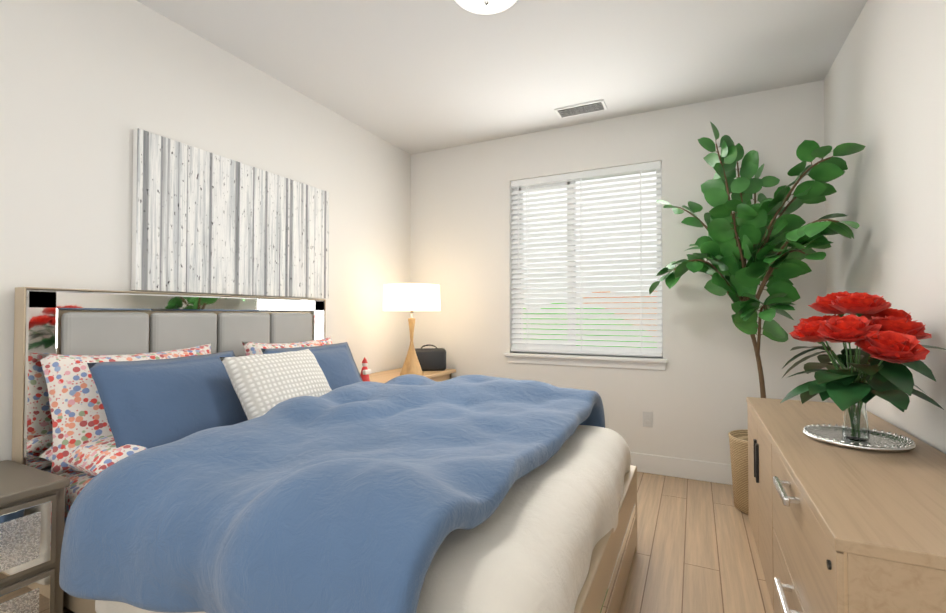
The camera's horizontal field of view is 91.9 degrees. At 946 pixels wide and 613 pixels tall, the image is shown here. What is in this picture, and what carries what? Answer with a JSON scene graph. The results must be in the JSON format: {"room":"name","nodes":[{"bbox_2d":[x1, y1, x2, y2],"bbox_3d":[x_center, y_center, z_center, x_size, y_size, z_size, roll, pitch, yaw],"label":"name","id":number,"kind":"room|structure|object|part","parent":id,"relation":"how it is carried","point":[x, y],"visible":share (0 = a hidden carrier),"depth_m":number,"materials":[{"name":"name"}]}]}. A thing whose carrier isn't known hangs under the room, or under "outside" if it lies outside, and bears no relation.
{"room":"bedroom","nodes":[
{"label":"bedroom","id":0,"kind":"room"},
{"bbox_2d":[0,0,410,460],"bbox_3d":[-1.641,-0.134,2.417,0.150,2.730,4.760,0,-1,26],"label":"wall","id":1,"kind":"structure","parent":0,"point":[87,87],"depth_m":2.21,"materials":[{"name":"white paint"}]},
{"bbox_2d":[131,128,328,298],"bbox_3d":[-1.356,-0.460,2.790,0.036,0.785,1.290,0,-1,26],"label":"picture","id":2,"kind":"object","parent":1,"relation":"attached to","point":[205,222],"visible":1,"depth_m":2.59,"materials":[{"name":"white fabric"}]},
{"bbox_2d":[63,472,773,612],"bbox_3d":[-0.121,1.267,1.654,3.530,0.100,4.760,0,-1,26],"label":"floor","id":3,"kind":"structure","parent":0,"point":[697,551],"depth_m":2.26,"materials":[{"name":"brown wood"}]},
{"bbox_2d":[0,460,69,612],"bbox_3d":[-1.722,0.903,1.427,0.503,0.620,0.565,0,-1,26],"label":"nightstand","id":4,"kind":"object","parent":3,"relation":"on","point":[32,507],"visible":1,"depth_m":1.51,"materials":[{"name":"brown wood"}]},
{"bbox_2d":[12,287,636,612],"bbox_3d":[-0.490,0.577,2.073,2.170,1.296,2.007,0,-1,26],"label":"bed","id":5,"kind":"object","parent":3,"relation":"on","point":[205,453],"visible":0.98,"depth_m":1.51,"materials":[{"name":"beige"}]},
{"bbox_3d":[-1.429,0.585,2.518,0.092,1.296,1.622,0,-1,26],"label":"headboard","id":6,"kind":"part","parent":5,"relation":"part of","materials":[{"name":"beige fabric"}]},
{"bbox_2d":[59,374,604,612],"bbox_3d":[-0.311,0.623,1.983,1.420,0.481,2.019,0,-1,26],"label":"duvet","id":7,"kind":"object","parent":5,"relation":"on","point":[396,495],"depth_m":1.24,"materials":[{"name":"blue fabric"}]},
{"bbox_3d":[-0.460,1.014,2.040,2.088,0.420,1.630,0,-1,26],"label":"frame","id":8,"kind":"part","parent":5,"relation":"part of","materials":[{"name":"beige"}]},
{"bbox_2d":[95,425,630,612],"bbox_3d":[-0.208,0.840,1.921,1.540,0.506,1.747,0,-1,26],"label":"comforter","id":9,"kind":"object","parent":5,"relation":"on","point":[559,540],"depth_m":1.28,"materials":[{"name":"fabric"}]},
{"bbox_2d":[369,368,455,382],"bbox_3d":[-0.615,0.904,3.701,0.500,0.700,1.100,0,-1,26],"label":"nightstand","id":10,"kind":"object","parent":3,"relation":"on","point":[388,375],"visible":0.23,"depth_m":3.79,"materials":[{"name":"brown wood"}]},
{"bbox_2d":[360,357,370,380],"bbox_3d":[-0.785,0.457,3.313,0.080,0.178,0.078,0,-1,26],"label":"figurine","id":11,"kind":"object","parent":10,"relation":"on","point":[365,372],"visible":0.94,"depth_m":3.29,"materials":[{"name":"red"}]},
{"bbox_2d":[383,283,440,375],"bbox_3d":[-0.494,0.190,3.689,0.464,0.725,0.464,0,-1,26],"label":"table lamp","id":12,"kind":"object","parent":10,"relation":"on","point":[411,297],"visible":1,"depth_m":3.52,"materials":[{"name":"white fabric"}]},
{"bbox_3d":[-0.494,-0.068,3.693,0.464,0.210,0.464,0,-1,26],"label":"lamp shade","id":13,"kind":"part","parent":12,"relation":"part of","materials":[{"name":"fabric"}]},
{"bbox_2d":[415,344,445,370],"bbox_3d":[-0.386,0.446,4.010,0.300,0.225,0.154,0,-1,-7],"label":"leather bag","id":14,"kind":"object","parent":10,"relation":"on","point":[431,359],"visible":0.79,"depth_m":3.95,"materials":[{"name":"grey leather"}]},
{"bbox_2d":[649,122,865,514],"bbox_3d":[1.529,0.019,2.630,1.024,2.427,0.978,0,-1,26],"label":"plant","id":15,"kind":"object","parent":3,"relation":"on","point":[763,233],"visible":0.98,"depth_m":2.68,"materials":[{"name":"green plant"}]},
{"bbox_2d":[746,397,945,612],"bbox_3d":[1.363,0.858,1.676,0.532,0.720,1.828,0,-1,26],"label":"dresser","id":16,"kind":"object","parent":3,"relation":"on","point":[837,529],"visible":1,"depth_m":1.24,"materials":[{"name":"brown wood"}]},
{"bbox_2d":[781,291,945,451],"bbox_3d":[1.409,0.219,1.700,0.460,0.556,0.671,0,-1,26],"label":"flower vase","id":17,"kind":"object","parent":16,"relation":"on","point":[881,333],"visible":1,"depth_m":1.59,"materials":[{"name":"red plant"}]},
{"bbox_3d":[1.422,0.389,1.700,0.104,0.206,0.104,0,-1,26],"label":"glass","id":18,"kind":"part","parent":17,"relation":"part of","materials":[{"name":"clear glass"}]},
{"bbox_2d":[136,0,866,154],"bbox_3d":[-0.121,-1.562,1.704,3.530,0.100,4.760,0,-1,26],"label":"ceiling","id":19,"kind":"structure","parent":0,"point":[411,77],"depth_m":2.70,"materials":[{"name":"white paint"}]},
{"bbox_2d":[455,0,516,13],"bbox_3d":[0.062,-1.450,2.114,0.356,0.108,0.356,0,-1,26],"label":"ceiling lamp","id":20,"kind":"object","parent":19,"relation":"attached to","point":[485,6],"visible":1,"depth_m":2.16,"materials":[{"name":"white glass"}]},
{"bbox_2d":[554,99,606,117],"bbox_3d":[0.806,-1.471,3.421,0.360,0.020,0.160,0,-1,26],"label":"ceiling vent","id":21,"kind":"object","parent":19,"relation":"in","point":[560,114],"depth_m":3.40,"materials":[{"name":"white metal"}]},
{"bbox_3d":[0.806,-1.469,3.421,0.320,0.001,0.130,0,-1,26],"label":"air vent shadow","id":22,"kind":"part","parent":21,"relation":"part of","materials":[{"name":"grey metal"}]},
{"bbox_2d":[410,80,827,463],"bbox_3d":[0.885,-0.111,3.753,3.230,2.730,0.150,0,-1,26],"label":"wall","id":23,"kind":"structure","parent":0,"point":[698,390],"depth_m":3.43,"materials":[{"name":"white paint"}]},
{"bbox_2d":[504,352,667,369],"bbox_3d":[0.874,0.436,3.687,1.290,0.085,0.130,0,-1,26],"label":"window sill","id":24,"kind":"structure","parent":23,"relation":"attached to","point":[648,363],"depth_m":3.62,"materials":[{"name":"white wood"}]},
{"bbox_2d":[511,161,662,357],"bbox_3d":[0.895,-0.351,3.744,1.220,1.490,0.135,0,-1,26],"label":"window blinds","id":25,"kind":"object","parent":23,"relation":"in","point":[525,336],"depth_m":3.69,"materials":[{"name":"white plastic"}]},
{"bbox_2d":[643,411,652,426],"bbox_3d":[1.313,0.849,3.439,0.070,0.114,0.008,0,-1,26],"label":"electrical outlet","id":26,"kind":"object","parent":23,"relation":"attached to","point":[647,419],"visible":1,"depth_m":3.44,"materials":[{"name":"white plastic"}]},
{"bbox_2d":[630,452,732,484],"bbox_3d":[0.854,1.183,3.654,3.180,0.140,0.014,0,-1,26],"label":"baseboard","id":27,"kind":"structure","parent":23,"relation":"attached to","point":[714,472],"depth_m":3.31,"materials":[{"name":"white wood"}]},
{"bbox_2d":[728,430,748,514],"bbox_3d":[1.758,1.013,2.771,0.366,0.445,0.366,0,-1,26],"label":"basket","id":28,"kind":"object","parent":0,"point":[738,439],"depth_m":2.74,"materials":[{"name":"wicker"}]},
{"bbox_2d":[803,424,915,451],"bbox_3d":[1.422,0.484,1.698,0.322,0.026,0.322,0,-1,26],"label":"tray","id":29,"kind":"object","parent":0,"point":[871,440],"depth_m":1.67,"materials":[{"name":"silver metal"}]},
{"bbox_2d":[824,0,945,453],"bbox_3d":[1.400,-0.160,0.942,0.150,2.730,4.760,0,-1,26],"label":"wall","id":30,"kind":"structure","parent":0,"point":[885,91],"depth_m":1.93,"materials":[{"name":"white paint"}]},
{"label":"outside","id":31,"kind":"structure","parent":0,"visible":0},
{"bbox_2d":[523,172,656,347],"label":"window","id":32,"kind":"structure","parent":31,"point":[620,182],"depth_m":10.37,"materials":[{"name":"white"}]}
]}

